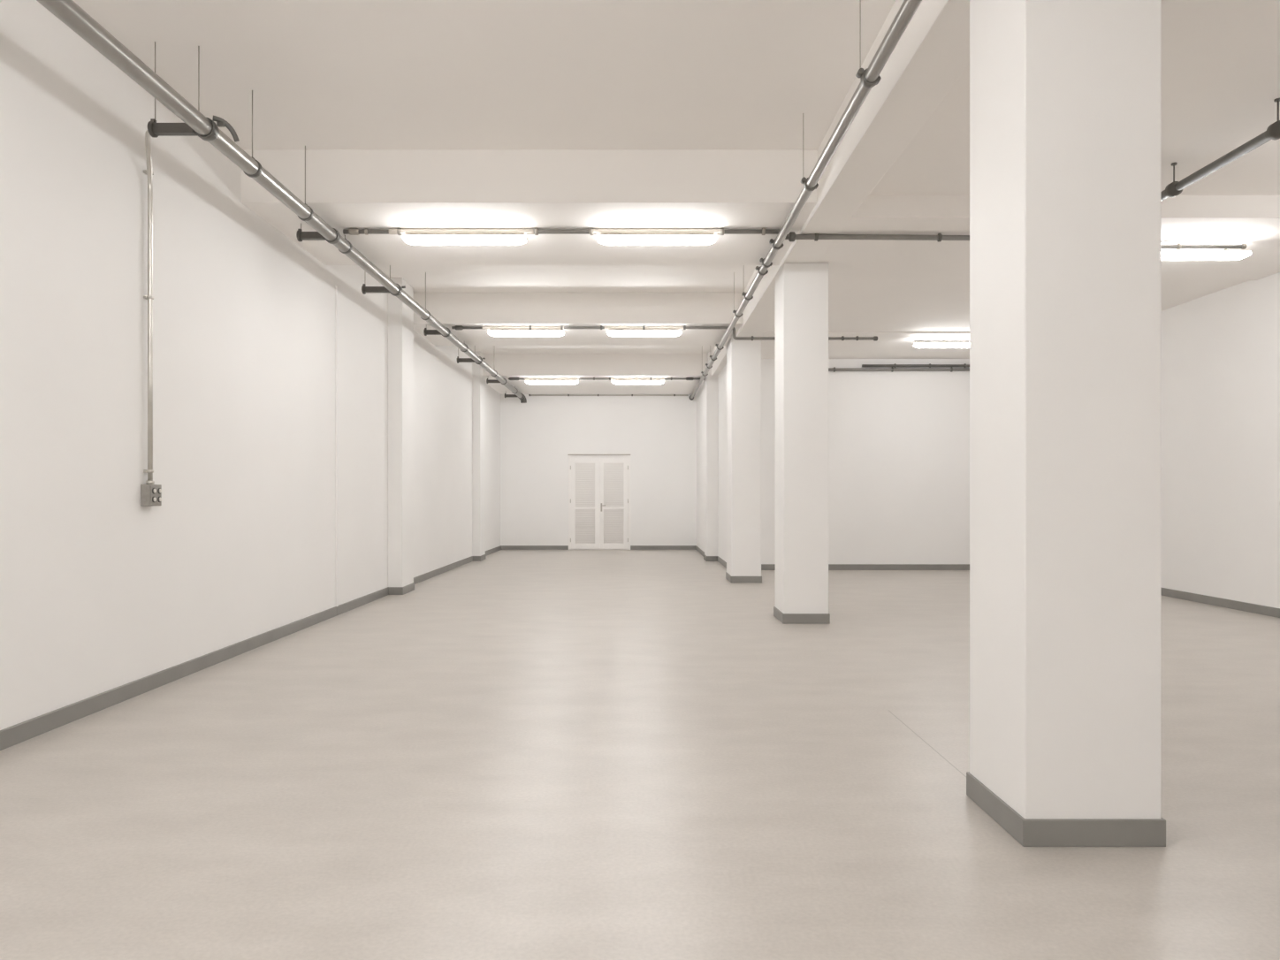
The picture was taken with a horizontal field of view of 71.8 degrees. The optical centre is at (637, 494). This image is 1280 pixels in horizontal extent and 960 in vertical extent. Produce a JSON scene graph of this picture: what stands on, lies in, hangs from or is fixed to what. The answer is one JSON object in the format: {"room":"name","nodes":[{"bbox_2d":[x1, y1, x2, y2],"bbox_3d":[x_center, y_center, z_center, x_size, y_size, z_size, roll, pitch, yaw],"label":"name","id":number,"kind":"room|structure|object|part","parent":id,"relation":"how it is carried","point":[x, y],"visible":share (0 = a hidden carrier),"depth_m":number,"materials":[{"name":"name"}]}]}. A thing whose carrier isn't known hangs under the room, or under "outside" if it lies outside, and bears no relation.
{"room":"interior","nodes":[
{"label":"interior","id":0,"kind":"room"},
{"bbox_2d":[0,0,500,730],"bbox_3d":[-3.600,-0.825,6.800,0.200,4.450,31.600,0,0,0],"label":"wall","id":1,"kind":"structure","parent":0,"point":[102,590],"depth_m":6.58,"materials":[{"name":"white paint"}]},
{"bbox_2d":[143,129,154,484],"bbox_3d":[-3.388,-1.271,6.124,0.069,2.390,0.420,0,0,-28],"label":"conduit","id":2,"kind":"object","parent":1,"relation":"attached to","point":[148,171],"visible":1,"depth_m":6.28,"materials":[{"name":"silver metal"}]},
{"bbox_2d":[140,484,161,506],"bbox_3d":[-3.459,0.002,6.306,0.080,0.153,0.160,0,0,0],"label":"box","id":3,"kind":"object","parent":1,"relation":"attached to","point":[150,494],"visible":1,"depth_m":6.24,"materials":[{"name":"grey plastic"}]},
{"bbox_3d":[-3.434,0.002,6.306,0.005,0.137,0.140,0,0,0],"label":"plate","id":4,"kind":"part","parent":3,"relation":"part of","materials":[{"name":"grey plastic"}]},
{"bbox_2d":[0,545,568,750],"bbox_3d":[-2.634,1.346,6.800,1.732,0.108,31.600,0,0,0],"label":"baseboard","id":5,"kind":"structure","parent":1,"relation":"attached to","point":[23,731],"depth_m":6.85,"materials":[{"name":"grey paint"}]},
{"bbox_2d":[335,285,338,606],"bbox_3d":[-3.486,-0.569,10.265,0.027,3.722,0.054,0,0,0],"label":"trim","id":6,"kind":"structure","parent":1,"relation":"attached to","point":[336,286],"depth_m":10.25,"materials":[{"name":"white paint"}]},
{"bbox_2d":[388,277,413,586],"bbox_3d":[-3.400,-0.825,12.720,0.200,4.450,0.640,0,0,0],"label":"pilaster","id":7,"kind":"object","parent":1,"relation":"attached to","point":[400,316],"visible":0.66,"depth_m":12.40,"materials":[{"name":"white paint"}]},
{"bbox_2d":[472,350,485,556],"bbox_3d":[-3.415,-0.825,19.040,0.170,4.450,0.580,0,0,0],"label":"pilaster","id":8,"kind":"object","parent":1,"relation":"attached to","point":[478,380],"visible":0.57,"depth_m":18.75,"materials":[{"name":"white paint"}]},
{"bbox_2d":[500,394,696,549],"bbox_3d":[-0.350,-0.825,22.700,6.700,4.450,0.200,0,0,0],"label":"wall","id":9,"kind":"structure","parent":0,"point":[659,433],"depth_m":22.60,"materials":[{"name":"white paint"}]},
{"bbox_2d":[567,454,630,549],"bbox_3d":[-0.972,0.178,22.555,1.598,2.443,0.087,0,0,0],"label":"door","id":10,"kind":"structure","parent":9,"relation":"in","point":[598,484],"depth_m":22.58,"materials":[{"name":"white paint"}]},
{"bbox_3d":[-1.336,0.809,22.584,0.512,0.898,0.021,0,0,0],"label":"louvre panel","id":11,"kind":"part","parent":10,"relation":"part of","materials":[{"name":"white paint"}]},
{"bbox_3d":[-1.336,-0.253,22.584,0.512,1.135,0.021,0,0,0],"label":"louvre panel","id":12,"kind":"part","parent":10,"relation":"part of","materials":[{"name":"white paint"}]},
{"bbox_3d":[-0.972,-1.030,22.570,1.598,0.027,0.059,0,0,0],"label":"drip rail","id":13,"kind":"part","parent":10,"relation":"part of","materials":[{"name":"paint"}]},
{"bbox_3d":[-0.607,0.809,22.584,0.510,0.898,0.021,0,0,0],"label":"louvre panel","id":14,"kind":"part","parent":10,"relation":"part of","materials":[{"name":"white paint"}]},
{"bbox_3d":[-0.607,-0.253,22.584,0.510,1.135,0.021,0,0,0],"label":"louvre panel","id":15,"kind":"part","parent":10,"relation":"part of","materials":[{"name":"white paint"}]},
{"bbox_2d":[528,394,688,396],"bbox_3d":[-0.734,-2.550,22.578,4.068,0.052,0.048,0,0,0],"label":"conduit","id":16,"kind":"object","parent":9,"relation":"attached to","point":[529,394],"visible":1,"depth_m":22.57,"materials":[{"name":"metal"}]},
{"bbox_2d":[0,549,1279,959],"bbox_3d":[1.910,1.475,6.800,11.220,0.150,32.000,0,0,0],"label":"floor","id":17,"kind":"structure","parent":0,"point":[508,754],"depth_m":4.14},
{"bbox_2d":[725,335,761,582],"bbox_3d":[1.734,-0.565,14.450,0.499,3.929,0.764,0,0,0],"label":"pillar","id":18,"kind":"structure","parent":17,"relation":"on","point":[743,357],"depth_m":14.08,"materials":[{"name":"white paint"}]},
{"bbox_3d":[1.734,1.346,14.450,0.499,0.108,0.764,0,0,0],"label":"skirting","id":19,"kind":"part","parent":18,"relation":"part of","materials":[{"name":"grey paint"}]},
{"bbox_2d":[773,262,830,624],"bbox_3d":[1.837,-0.565,9.934,0.514,3.929,0.637,0,0,0],"label":"pillar","id":20,"kind":"structure","parent":17,"relation":"on","point":[801,288],"depth_m":9.63,"materials":[{"name":"white paint"}]},
{"bbox_3d":[1.837,1.346,9.934,0.514,0.108,0.637,0,0,0],"label":"skirting","id":21,"kind":"part","parent":20,"relation":"part of","materials":[{"name":"grey paint"}]},
{"bbox_2d":[966,0,1165,846],"bbox_3d":[1.819,-0.565,3.821,0.570,3.929,0.613,0,0,0],"label":"pillar","id":22,"kind":"structure","parent":17,"relation":"on","point":[1065,95],"depth_m":3.53,"materials":[{"name":"white paint"}]},
{"bbox_3d":[1.819,1.346,3.821,0.570,0.108,0.613,0,0,0],"label":"skirting","id":23,"kind":"part","parent":22,"relation":"part of","materials":[{"name":"grey paint"}]},
{"bbox_2d":[72,0,1279,354],"bbox_3d":[1.910,-2.910,6.800,11.220,0.680,32.000,0,0,0],"label":"ceiling","id":24,"kind":"structure","parent":0,"point":[321,74],"depth_m":6.51,"materials":[{"name":"white paint"}]},
{"bbox_2d":[147,41,239,142],"bbox_3d":[-2.995,-2.720,5.963,0.565,0.660,0.132,0,0,-6],"label":"bracket","id":25,"kind":"object","parent":24,"relation":"hanging from","point":[155,129],"visible":0.84,"depth_m":5.94,"materials":[{"name":"metal"}]},
{"bbox_3d":[-3.245,-2.781,5.950,0.007,0.538,0.007,0,0,-23],"label":"hanger rod","id":26,"kind":"part","parent":25,"relation":"part of","materials":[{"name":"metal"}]},
{"bbox_3d":[-3.110,-2.462,5.950,0.280,0.068,0.060,0,0,0],"label":"arm","id":27,"kind":"part","parent":25,"relation":"part of","materials":[{"name":"metal"}]},
{"bbox_3d":[-2.978,-2.771,6.005,0.007,0.558,0.007,0,0,23],"label":"hanger rod","id":28,"kind":"part","parent":25,"relation":"part of","materials":[{"name":"metal"}]},
{"bbox_2d":[36,0,526,403],"bbox_3d":[-2.883,-2.688,9.498,0.185,0.724,25.795,0,0,0],"label":"pipe","id":29,"kind":"object","parent":24,"relation":"hanging from","point":[68,11],"visible":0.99,"depth_m":6.16,"materials":[{"name":"grey metal"}]},
{"bbox_3d":[-2.900,-2.790,6.660,0.008,0.519,0.008,0,0,22],"label":"hanger rod","id":30,"kind":"part","parent":29,"relation":"part of","materials":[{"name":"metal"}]},
{"bbox_3d":[-2.900,-2.790,7.720,0.008,0.519,0.008,0,0,-22],"label":"hanger rod","id":31,"kind":"part","parent":29,"relation":"part of","materials":[{"name":"metal"}]},
{"bbox_3d":[-2.900,-2.790,12.100,0.008,0.519,0.008,0,0,22],"label":"hanger rod","id":32,"kind":"part","parent":29,"relation":"part of","materials":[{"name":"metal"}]},
{"bbox_2d":[361,265,405,296],"bbox_3d":[-3.037,-2.720,10.604,0.513,0.660,0.111,0,0,0],"label":"bracket","id":33,"kind":"object","parent":24,"relation":"hanging from","point":[365,289],"visible":0.83,"depth_m":10.57,"materials":[{"name":"metal"}]},
{"bbox_3d":[-3.120,-2.462,10.600,0.300,0.068,0.060,0,0,0],"label":"arm","id":34,"kind":"part","parent":33,"relation":"part of","materials":[{"name":"metal"}]},
{"bbox_2d":[457,356,485,364],"bbox_3d":[-3.037,-2.720,16.154,0.513,0.660,0.111,0,0,0],"label":"bracket","id":35,"kind":"object","parent":24,"relation":"hanging from","point":[459,360],"visible":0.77,"depth_m":16.12,"materials":[{"name":"metal"}]},
{"bbox_3d":[-3.120,-2.462,16.150,0.300,0.068,0.060,0,0,0],"label":"arm","id":36,"kind":"part","parent":35,"relation":"part of","materials":[{"name":"metal"}]},
{"bbox_2d":[240,149,817,265],"bbox_3d":[-0.955,-2.815,8.860,5.090,0.470,2.120,0,0,0],"label":"ceiling beam","id":37,"kind":"structure","parent":24,"relation":"attached to","point":[346,188],"depth_m":7.80,"materials":[{"name":"white paint"}]},
{"bbox_2d":[296,223,340,243],"bbox_3d":[-3.026,-2.485,8.400,0.394,0.190,0.104,0,0,0],"label":"bracket","id":38,"kind":"object","parent":37,"relation":"attached to","point":[300,235],"visible":0.81,"depth_m":8.37,"materials":[{"name":"metal"}]},
{"bbox_3d":[-3.085,-2.462,8.400,0.230,0.068,0.060,0,0,0],"label":"arm","id":39,"kind":"part","parent":38,"relation":"part of","materials":[{"name":"metal"}]},
{"bbox_2d":[342,228,780,235],"bbox_3d":[-0.698,-2.550,8.550,4.285,0.072,0.068,0,0,0],"label":"conduit","id":40,"kind":"object","parent":37,"relation":"attached to","point":[352,231],"visible":0.98,"depth_m":8.53,"materials":[{"name":"grey metal"}]},
{"bbox_2d":[401,234,527,244],"bbox_3d":[-1.668,-2.474,8.550,1.206,0.092,0.120,0,0,0],"label":"ceiling light","id":41,"kind":"object","parent":40,"relation":"attached to","point":[410,239],"visible":1,"depth_m":8.50,"materials":[{"name":"white plastic"}]},
{"bbox_2d":[596,234,716,244],"bbox_3d":[0.187,-2.474,8.550,1.166,0.092,0.120,0,0,0],"label":"ceiling light","id":42,"kind":"object","parent":40,"relation":"attached to","point":[603,239],"visible":1,"depth_m":8.50,"materials":[{"name":"white plastic"}]},
{"bbox_2d":[413,292,742,345],"bbox_3d":[-0.955,-2.815,14.295,5.090,0.470,1.950,0,0,0],"label":"ceiling beam","id":43,"kind":"structure","parent":24,"relation":"attached to","point":[451,309],"depth_m":13.32,"materials":[{"name":"white paint"}]},
{"bbox_2d":[423,324,450,337],"bbox_3d":[-3.026,-2.485,13.380,0.394,0.190,0.104,0,0,0],"label":"bracket","id":44,"kind":"object","parent":43,"relation":"attached to","point":[426,331],"visible":0.77,"depth_m":13.35,"materials":[{"name":"metal"}]},
{"bbox_3d":[-3.085,-2.462,13.380,0.230,0.068,0.060,0,0,0],"label":"arm","id":45,"kind":"part","parent":44,"relation":"part of","materials":[{"name":"metal"}]},
{"bbox_2d":[451,325,877,340],"bbox_3d":[0.420,-2.467,13.470,6.480,0.233,0.072,0,0,0],"label":"conduit","id":46,"kind":"object","parent":43,"relation":"attached to","point":[456,327],"visible":0.97,"depth_m":13.45,"materials":[{"name":"grey metal"}]},
{"bbox_2d":[487,329,564,336],"bbox_3d":[-1.694,-2.470,13.470,1.174,0.099,0.120,0,0,0],"label":"ceiling light","id":47,"kind":"object","parent":46,"relation":"attached to","point":[495,333],"visible":1,"depth_m":13.42,"materials":[{"name":"white plastic"}]},
{"bbox_2d":[606,329,681,336],"bbox_3d":[0.106,-2.470,13.470,1.144,0.099,0.120,0,0,0],"label":"ceiling light","id":48,"kind":"object","parent":46,"relation":"attached to","point":[613,333],"visible":1,"depth_m":13.42,"materials":[{"name":"white plastic"}]},
{"bbox_2d":[483,354,707,394],"bbox_3d":[-0.955,-2.815,20.860,5.090,0.470,3.480,0,0,0],"label":"ceiling beam","id":49,"kind":"structure","parent":24,"relation":"attached to","point":[506,366],"depth_m":19.12,"materials":[{"name":"white paint"}]},
{"bbox_2d":[486,378,506,384],"bbox_3d":[-3.046,-2.485,19.150,0.434,0.190,0.104,0,0,0],"label":"bracket","id":50,"kind":"object","parent":49,"relation":"attached to","point":[487,379],"visible":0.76,"depth_m":19.12,"materials":[{"name":"metal"}]},
{"bbox_3d":[-3.105,-2.462,19.150,0.270,0.068,0.060,0,0,0],"label":"arm","id":51,"kind":"part","parent":50,"relation":"part of","materials":[{"name":"metal"}]},
{"bbox_2d":[504,393,523,398],"bbox_3d":[-3.061,-2.485,21.950,0.464,0.190,0.104,0,0,0],"label":"bracket","id":52,"kind":"object","parent":49,"relation":"attached to","point":[506,395],"visible":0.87,"depth_m":21.92,"materials":[{"name":"metal"}]},
{"bbox_3d":[-3.120,-2.462,21.950,0.300,0.068,0.060,0,0,0],"label":"arm","id":53,"kind":"part","parent":52,"relation":"part of","materials":[{"name":"metal"}]},
{"bbox_2d":[508,377,705,380],"bbox_3d":[-0.635,-2.548,19.380,4.390,0.064,0.064,0,0,0],"label":"conduit","id":54,"kind":"object","parent":49,"relation":"attached to","point":[509,378],"visible":0.9,"depth_m":19.36,"materials":[{"name":"grey metal"}]},
{"bbox_2d":[525,380,579,384],"bbox_3d":[-1.873,-2.476,19.380,1.171,0.090,0.120,0,0,0],"label":"ceiling light","id":55,"kind":"object","parent":54,"relation":"attached to","point":[529,382],"visible":1,"depth_m":19.33,"materials":[{"name":"white plastic"}]},
{"bbox_2d":[611,380,664,384],"bbox_3d":[0.017,-2.476,19.380,1.152,0.090,0.120,0,0,0],"label":"ceiling light","id":56,"kind":"object","parent":54,"relation":"attached to","point":[616,382],"visible":1,"depth_m":19.33,"materials":[{"name":"white plastic"}]},
{"bbox_2d":[689,0,921,400],"bbox_3d":[1.377,-2.736,9.599,0.135,0.627,25.998,0,0,0],"label":"pipe","id":57,"kind":"object","parent":24,"relation":"hanging from","point":[870,77],"visible":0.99,"depth_m":6.27,"materials":[{"name":"grey metal"}]},
{"bbox_3d":[1.326,-2.781,12.100,0.005,0.537,0.005,0,0,-23],"label":"hanger rod","id":58,"kind":"part","parent":57,"relation":"part of","materials":[{"name":"metal"}]},
{"bbox_3d":[1.326,-2.781,7.060,0.005,0.537,0.005,0,0,-23],"label":"hanger rod","id":59,"kind":"part","parent":57,"relation":"part of","materials":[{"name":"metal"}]},
{"bbox_3d":[1.326,-2.781,5.260,0.005,0.537,0.005,0,0,23],"label":"hanger rod","id":60,"kind":"part","parent":57,"relation":"part of","materials":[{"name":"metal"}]},
{"bbox_2d":[711,0,969,375],"bbox_3d":[1.772,-2.790,4.950,0.365,0.520,27.900,0,0,0],"label":"ceiling beam","id":61,"kind":"structure","parent":24,"relation":"attached to","point":[932,53],"depth_m":6.13,"materials":[{"name":"white paint"}]},
{"bbox_2d":[784,231,969,241],"bbox_3d":[3.018,-2.502,8.570,3.164,0.091,0.090,0,0,0],"label":"conduit","id":62,"kind":"object","parent":61,"relation":"attached to","point":[791,236],"visible":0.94,"depth_m":8.55,"materials":[{"name":"grey metal"}]},
{"bbox_2d":[760,331,969,358],"bbox_3d":[4.638,-2.645,15.200,5.365,0.210,2.600,0,0,0],"label":"ceiling beam","id":63,"kind":"structure","parent":24,"relation":"attached to","point":[889,345],"depth_m":15.25,"materials":[{"name":"white paint"}]},
{"bbox_2d":[914,339,969,342],"bbox_3d":[5.225,-2.467,14.200,1.550,0.056,0.052,0,0,0],"label":"conduit","id":64,"kind":"object","parent":63,"relation":"attached to","point":[943,340],"visible":0.56,"depth_m":14.19,"materials":[{"name":"grey metal"}]},
{"bbox_2d":[816,195,1279,280],"bbox_3d":[4.638,-2.645,9.275,5.365,0.210,2.350,0,0,0],"label":"ceiling beam","id":65,"kind":"structure","parent":24,"relation":"attached to","point":[1253,221],"depth_m":8.65,"materials":[{"name":"white paint"}]},
{"bbox_2d":[1161,243,1246,249],"bbox_3d":[5.394,-2.489,8.850,1.388,0.056,0.052,0,0,0],"label":"conduit","id":66,"kind":"object","parent":65,"relation":"attached to","point":[1178,246],"visible":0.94,"depth_m":8.84,"materials":[{"name":"grey metal"}]},
{"bbox_2d":[1161,248,1251,259],"bbox_3d":[5.520,-2.415,8.850,1.202,0.108,0.120,0,0,0],"label":"ceiling light","id":67,"kind":"object","parent":66,"relation":"attached to","point":[1226,254],"visible":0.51,"depth_m":8.80,"materials":[{"name":"white plastic"}]},
{"bbox_2d":[1161,98,1279,200],"bbox_3d":[4.450,-2.614,2.349,0.116,0.273,11.498,0,0,0],"label":"pipe","id":68,"kind":"object","parent":24,"relation":"hanging from","point":[1175,188],"visible":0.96,"depth_m":6.67,"materials":[{"name":"metal"}]},
{"bbox_3d":[4.450,-2.660,7.330,0.044,0.179,0.044,0,0,0],"label":"hanger rod","id":69,"kind":"part","parent":68,"relation":"part of","materials":[{"name":"metal"}]},
{"bbox_3d":[4.450,-2.660,6.140,0.044,0.179,0.044,0,0,0],"label":"hanger rod","id":70,"kind":"part","parent":68,"relation":"part of","materials":[{"name":"metal"}]},
{"bbox_2d":[696,352,726,562],"bbox_3d":[2.257,-0.825,19.650,1.485,4.450,5.900,0,0,0],"label":"wall","id":71,"kind":"structure","parent":0,"point":[722,376],"depth_m":18.48,"materials":[{"name":"white paint"}]},
{"bbox_2d":[630,545,726,568],"bbox_3d":[1.534,1.346,19.786,1.620,0.108,6.385,0,0,-17],"label":"baseboard","id":72,"kind":"structure","parent":71,"relation":"attached to","point":[720,560],"depth_m":22.59,"materials":[{"name":"grey paint"}]},
{"bbox_2d":[704,375,717,556],"bbox_3d":[1.597,-0.565,18.975,0.265,3.930,0.550,0,0,0],"label":"pilaster","id":73,"kind":"object","parent":71,"relation":"attached to","point":[711,382],"visible":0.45,"depth_m":18.70,"materials":[{"name":"white paint"}]},
{"bbox_2d":[761,358,969,563],"bbox_3d":[4.515,-0.825,16.600,5.610,4.450,0.200,0,0,0],"label":"wall","id":74,"kind":"structure","parent":0,"point":[899,441],"depth_m":16.50,"materials":[{"name":"white paint"}]},
{"bbox_2d":[828,366,969,372],"bbox_3d":[5.250,-2.337,16.463,3.900,0.083,0.080,0,0,0],"label":"conduit","id":75,"kind":"object","parent":74,"relation":"attached to","point":[834,369],"visible":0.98,"depth_m":16.44,"materials":[{"name":"grey metal"}]},
{"bbox_2d":[861,363,969,367],"bbox_3d":[5.695,-2.409,16.463,3.010,0.076,0.072,0,0,0],"label":"conduit","id":76,"kind":"object","parent":74,"relation":"attached to","point":[895,365],"visible":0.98,"depth_m":16.44,"materials":[{"name":"metal"}]},
{"bbox_2d":[912,341,969,347],"bbox_3d":[5.030,-2.416,14.200,1.202,0.090,0.120,0,0,0],"label":"ceiling light","id":77,"kind":"object","parent":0,"point":[927,344],"visible":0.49,"depth_m":14.15,"materials":[{"name":"white plastic"}]},
{"bbox_2d":[1161,272,1279,608],"bbox_3d":[7.420,-0.825,3.850,0.200,4.450,25.700,0,0,0],"label":"wall","id":78,"kind":"structure","parent":0,"point":[1221,349],"depth_m":11.06,"materials":[{"name":"white paint"}]},
{"bbox_2d":[761,563,1279,617],"bbox_3d":[4.516,1.346,3.750,5.608,0.108,25.500,0,0,0],"label":"baseboard","id":79,"kind":"structure","parent":78,"relation":"attached to","point":[1254,608],"depth_m":12.21,"materials":[{"name":"grey paint"}]}
]}

